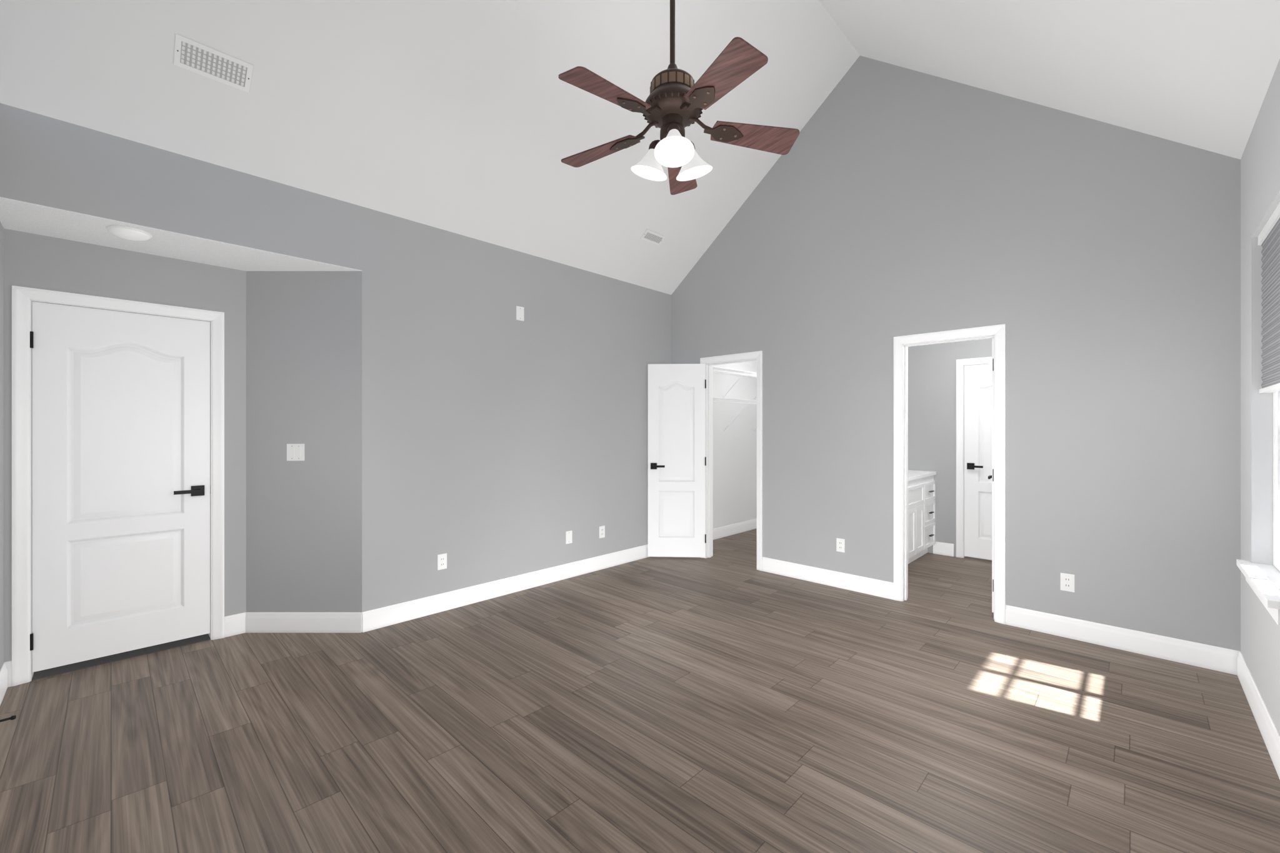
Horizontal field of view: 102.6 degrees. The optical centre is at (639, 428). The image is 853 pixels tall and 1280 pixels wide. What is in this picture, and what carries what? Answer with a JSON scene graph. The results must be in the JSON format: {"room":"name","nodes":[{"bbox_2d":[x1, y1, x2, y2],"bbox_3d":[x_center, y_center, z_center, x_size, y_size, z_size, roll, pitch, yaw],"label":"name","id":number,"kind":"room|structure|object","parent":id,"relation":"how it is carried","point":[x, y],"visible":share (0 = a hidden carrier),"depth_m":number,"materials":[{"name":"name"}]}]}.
{"room":"empty bedroom","nodes":[
{"label":"empty bedroom","id":0,"kind":"room"},
{"bbox_2d":[0,221,3,669],"bbox_3d":[-1.778,-0.060,1.082,4.900,2.900,0.120,0,0,44],"label":"wall","id":1,"kind":"structure","parent":0,"point":[1,445],"depth_m":2.69,"materials":[{"name":"grey paint"}]},
{"bbox_2d":[0,660,11,705],"bbox_3d":[-1.698,1.323,1.108,4.740,0.135,0.028,0,0,44],"label":"baseboard","id":2,"kind":"structure","parent":1,"relation":"attached to","point":[5,671],"depth_m":2.70,"materials":[{"name":"white wood"}]},
{"bbox_2d":[0,196,361,271],"bbox_3d":[-2.651,-1.072,3.119,0.570,0.004,1.590,0,0,44],"label":"ceiling soffit","id":3,"kind":"structure","parent":0,"point":[22,216],"depth_m":2.94,"materials":[{"name":"white paint"}]},
{"bbox_2d":[105,225,152,240],"bbox_3d":[-2.773,-1.050,2.785,0.180,0.040,0.180,0,0,44],"label":"flush-mount light","id":4,"kind":"object","parent":3,"relation":"attached to","point":[129,233],"visible":0.96,"depth_m":2.75,"materials":[{"name":"white plastic"}]},
{"bbox_2d":[0,103,756,662],"bbox_3d":[-0.662,-0.060,5.258,0.690,2.900,7.430,0,0,44],"label":"wall","id":5,"kind":"structure","parent":0,"point":[500,442],"depth_m":3.57,"materials":[{"name":"grey paint"}]},
{"bbox_2d":[224,613,242,637],"bbox_3d":[-2.722,1.323,3.447,0.014,0.135,0.118,0,0,44],"label":"baseboard","id":6,"kind":"structure","parent":5,"relation":"attached to","point":[233,624],"depth_m":3.43,"materials":[{"name":"white wood"}]},
{"bbox_2d":[286,443,304,460],"bbox_3d":[-2.345,0.165,3.489,0.118,0.115,0.009,0,0,-1],"label":"switch plate","id":7,"kind":"object","parent":5,"relation":"attached to","point":[295,452],"depth_m":3.49,"materials":[{"name":"white plastic"}]},
{"bbox_2d":[437,553,446,570],"bbox_3d":[-1.502,1.015,3.892,0.007,0.115,0.072,0,0,44],"label":"electrical outlet plate","id":8,"kind":"object","parent":5,"relation":"attached to","point":[442,559],"depth_m":3.89,"materials":[{"name":"white plastic"}]},
{"bbox_2d":[242,544,648,633],"bbox_3d":[-1.153,1.323,4.634,0.554,0.135,3.790,0,0,44],"label":"baseboard","id":9,"kind":"structure","parent":5,"relation":"attached to","point":[252,622],"depth_m":3.77,"materials":[{"name":"white wood"}]},
{"bbox_2d":[516,305,524,321],"bbox_3d":[-1.025,-0.980,4.384,0.006,0.118,0.075,0,0,44],"label":"switch plate","id":10,"kind":"object","parent":5,"relation":"attached to","point":[520,310],"depth_m":4.38,"materials":[{"name":"white plastic"}]},
{"bbox_2d":[565,530,572,544],"bbox_3d":[-0.659,1.015,4.761,0.006,0.115,0.072,0,0,44],"label":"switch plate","id":11,"kind":"object","parent":5,"relation":"attached to","point":[569,534],"depth_m":4.76,"materials":[{"name":"white plastic"}]},
{"bbox_2d":[599,525,604,538],"bbox_3d":[-0.374,1.025,5.055,0.007,0.115,0.072,0,0,44],"label":"electrical outlet plate","id":12,"kind":"object","parent":5,"relation":"attached to","point":[602,529],"depth_m":5.05,"materials":[{"name":"white plastic"}]},
{"bbox_2d":[713,518,756,539],"bbox_3d":[1.316,1.323,6.794,0.014,0.135,2.510,0,0,44],"label":"baseboard","id":13,"kind":"structure","parent":5,"relation":"attached to","point":[732,529],"depth_m":6.70,"materials":[{"name":"white wood"}]},
{"bbox_2d":[713,397,756,431],"bbox_3d":[1.459,-0.150,6.656,0.403,0.387,2.454,0,0,44],"label":"closet shelf","id":14,"kind":"object","parent":5,"relation":"attached to","point":[732,400],"visible":0.35,"depth_m":6.26,"materials":[{"name":"white metal"}]},
{"bbox_2d":[713,366,756,399],"bbox_3d":[1.430,-0.548,6.684,0.323,0.311,2.454,0,0,44],"label":"closet shelf","id":15,"kind":"object","parent":5,"relation":"attached to","point":[730,371],"visible":0.29,"depth_m":6.36,"materials":[{"name":"white metal"}]},
{"bbox_2d":[0,0,1279,294],"bbox_3d":[0.200,-2.336,2.606,4.480,1.888,5.060,0,0,44],"label":"ceiling","id":16,"kind":"structure","parent":0,"point":[480,120],"depth_m":3.12,"materials":[{"name":"white paint"}]},
{"bbox_2d":[172,31,254,93],"bbox_3d":[-2.160,-1.844,2.601,0.124,0.098,0.308,0,0,44],"label":"ceiling vent","id":17,"kind":"object","parent":16,"relation":"in","point":[197,57],"visible":1,"depth_m":2.59,"materials":[{"name":"grey metal"}]},
{"bbox_2d":[640,228,665,246],"bbox_3d":[0.126,-1.844,4.960,0.094,0.075,0.268,0,0,44],"label":"ceiling vent","id":18,"kind":"object","parent":16,"relation":"in","point":[652,237],"visible":1,"depth_m":4.95,"materials":[{"name":"grey metal"}]},
{"bbox_2d":[558,0,799,194],"bbox_3d":[0.135,-2.225,2.568,1.268,1.860,1.222,0,0,44],"label":"fan","id":19,"kind":"object","parent":16,"relation":"hanging from","point":[675,104],"visible":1,"depth_m":2.51,"materials":[{"name":"brown wood"}]},
{"bbox_2d":[0,528,1279,852],"bbox_3d":[0.738,1.438,3.880,5.780,0.103,8.000,0,0,44],"label":"floor","id":20,"kind":"structure","parent":0,"point":[727,697],"depth_m":2.32,"materials":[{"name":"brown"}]},
{"bbox_2d":[0,715,16,722],"bbox_3d":[-2.897,1.328,2.328,0.022,0.022,0.082,0,0,44],"label":"door stop","id":21,"kind":"object","parent":20,"relation":"in","point":[12,717],"visible":1,"depth_m":2.34,"materials":[{"name":"black metal"}]},
{"bbox_2d":[11,285,224,686],"bbox_3d":[-3.122,0.335,3.129,0.122,2.110,0.800,0,0,44],"label":"door frame","id":22,"kind":"structure","parent":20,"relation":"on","point":[31,674],"depth_m":2.84,"materials":[{"name":"white wood"}]},
{"bbox_2d":[30,301,210,672],"bbox_3d":[-3.097,0.324,3.100,0.143,2.042,0.764,0,0,44],"label":"entry door","id":23,"kind":"structure","parent":22,"relation":"attached to","point":[121,489],"depth_m":3.06,"materials":[{"name":"white wood"}]},
{"bbox_2d":[705,358,756,558],"bbox_3d":[0.969,0.343,5.300,0.655,2.095,0.122,0,0,44],"label":"liner","id":24,"kind":"object","parent":20,"relation":"on","point":[710,464],"depth_m":5.50,"materials":[{"name":"white wood"}]},
{"bbox_2d":[647,363,706,557],"bbox_3d":[0.391,0.345,5.462,0.494,2.054,0.433,0,0,44],"label":"closet door","id":25,"kind":"structure","parent":24,"relation":"attached to","point":[677,462],"depth_m":5.45,"materials":[{"name":"white wood"}]},
{"bbox_2d":[908,472,936,563],"bbox_3d":[2.579,0.953,5.367,0.626,0.875,1.396,0,0,44],"label":"bathroom vanity","id":26,"kind":"object","parent":20,"relation":"on","point":[921,512],"depth_m":5.33,"materials":[{"name":"white wood"}]},
{"bbox_2d":[908,470,935,479],"bbox_3d":[2.566,0.497,5.368,0.606,0.035,1.411,0,0,44],"label":"countertop","id":27,"kind":"structure","parent":26,"relation":"on","point":[912,474],"depth_m":5.43,"materials":[{"name":"white stone"}]},
{"bbox_2d":[893,323,1005,624],"bbox_3d":[2.370,0.350,3.941,0.650,2.080,0.122,0,0,44],"label":"door frame","id":28,"kind":"structure","parent":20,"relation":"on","point":[905,346],"depth_m":4.13,"materials":[{"name":"white wood"}]},
{"bbox_2d":[963,363,991,559],"bbox_3d":[3.754,0.351,5.234,0.764,2.037,0.143,0,0,44],"label":"door","id":29,"kind":"structure","parent":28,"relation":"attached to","point":[977,460],"depth_m":5.40,"materials":[{"name":"white wood"}]},
{"bbox_2d":[988,338,993,612],"bbox_3d":[2.803,0.351,4.049,0.158,2.037,0.610,0,0,44],"label":"door","id":30,"kind":"structure","parent":28,"relation":"attached to","point":[990,477],"depth_m":3.81,"materials":[{"name":"white wood"}]},
{"bbox_2d":[908,338,991,556],"bbox_3d":[3.804,0.120,5.240,2.670,2.540,0.120,0,0,44],"label":"wall","id":31,"kind":"structure","parent":0,"point":[932,407],"depth_m":5.63,"materials":[{"name":"grey paint"}]},
{"bbox_2d":[671,55,1240,651],"bbox_3d":[1.865,-0.885,4.432,4.330,4.550,0.120,0,0,44],"label":"wall","id":32,"kind":"structure","parent":0,"point":[1094,265],"depth_m":3.57,"materials":[{"name":"grey paint"}]},
{"bbox_2d":[700,350,762,571],"bbox_3d":[0.921,0.320,5.250,0.749,2.142,0.019,0,0,44],"label":"door frame","id":33,"kind":"structure","parent":32,"relation":"attached to","point":[758,355],"depth_m":5.01,"materials":[{"name":"white wood"}]},
{"bbox_2d":[761,556,893,599],"bbox_3d":[1.624,1.323,4.571,1.206,0.135,0.014,0,0,44],"label":"baseboard","id":34,"kind":"structure","parent":32,"relation":"attached to","point":[879,588],"depth_m":4.51,"materials":[{"name":"white wood"}]},
{"bbox_2d":[836,538,844,552],"bbox_3d":[1.745,1.020,4.459,0.072,0.115,0.006,0,0,44],"label":"electrical outlet plate","id":35,"kind":"object","parent":32,"relation":"attached to","point":[840,542],"depth_m":4.46,"materials":[{"name":"white plastic"}]},
{"bbox_2d":[1060,573,1074,592],"bbox_3d":[2.837,1.025,3.401,0.072,0.115,0.006,0,0,44],"label":"electrical outlet plate","id":36,"kind":"object","parent":32,"relation":"attached to","point":[1067,582],"depth_m":3.40,"materials":[{"name":"white plastic"}]},
{"bbox_2d":[1005,605,1232,674],"bbox_3d":[2.968,1.323,3.269,1.048,0.135,0.014,0,0,44],"label":"baseboard","id":37,"kind":"structure","parent":32,"relation":"attached to","point":[1201,655],"depth_m":3.20,"materials":[{"name":"white wood"}]},
{"bbox_2d":[1240,58,1279,734],"bbox_3d":[2.669,-0.060,2.043,0.150,2.900,7.690,0,0,44],"label":"wall","id":38,"kind":"structure","parent":0,"point":[1260,202],"depth_m":2.59,"materials":[{"name":"grey paint"}]},
{"bbox_2d":[1232,650,1279,779],"bbox_3d":[1.695,1.323,1.156,0.014,0.135,4.820,0,0,44],"label":"baseboard","id":39,"kind":"structure","parent":38,"relation":"attached to","point":[1270,734],"depth_m":2.38,"materials":[{"name":"white wood"}]},
{"bbox_2d":[1236,559,1279,625],"bbox_3d":[2.852,0.736,2.322,0.114,0.099,0.885,0,0,44],"label":"window sill","id":40,"kind":"structure","parent":38,"relation":"attached to","point":[1262,580],"depth_m":2.30,"materials":[{"name":"white wood"}]},
{"bbox_2d":[1258,202,1279,393],"bbox_3d":[2.876,-0.572,2.299,0.050,0.790,0.761,0,0,44],"label":"window shade","id":41,"kind":"object","parent":38,"relation":"attached to","point":[1269,239],"visible":1,"depth_m":2.40,"materials":[{"name":"white plastic"}]},
{"bbox_2d":[1273,390,1279,571],"bbox_3d":[2.922,-0.142,2.255,0.078,1.652,0.781,0,0,44],"label":"window unit","id":42,"kind":"structure","parent":38,"relation":"in","point":[1276,479],"depth_m":2.52,"materials":[{"name":"white plastic"}]}
]}

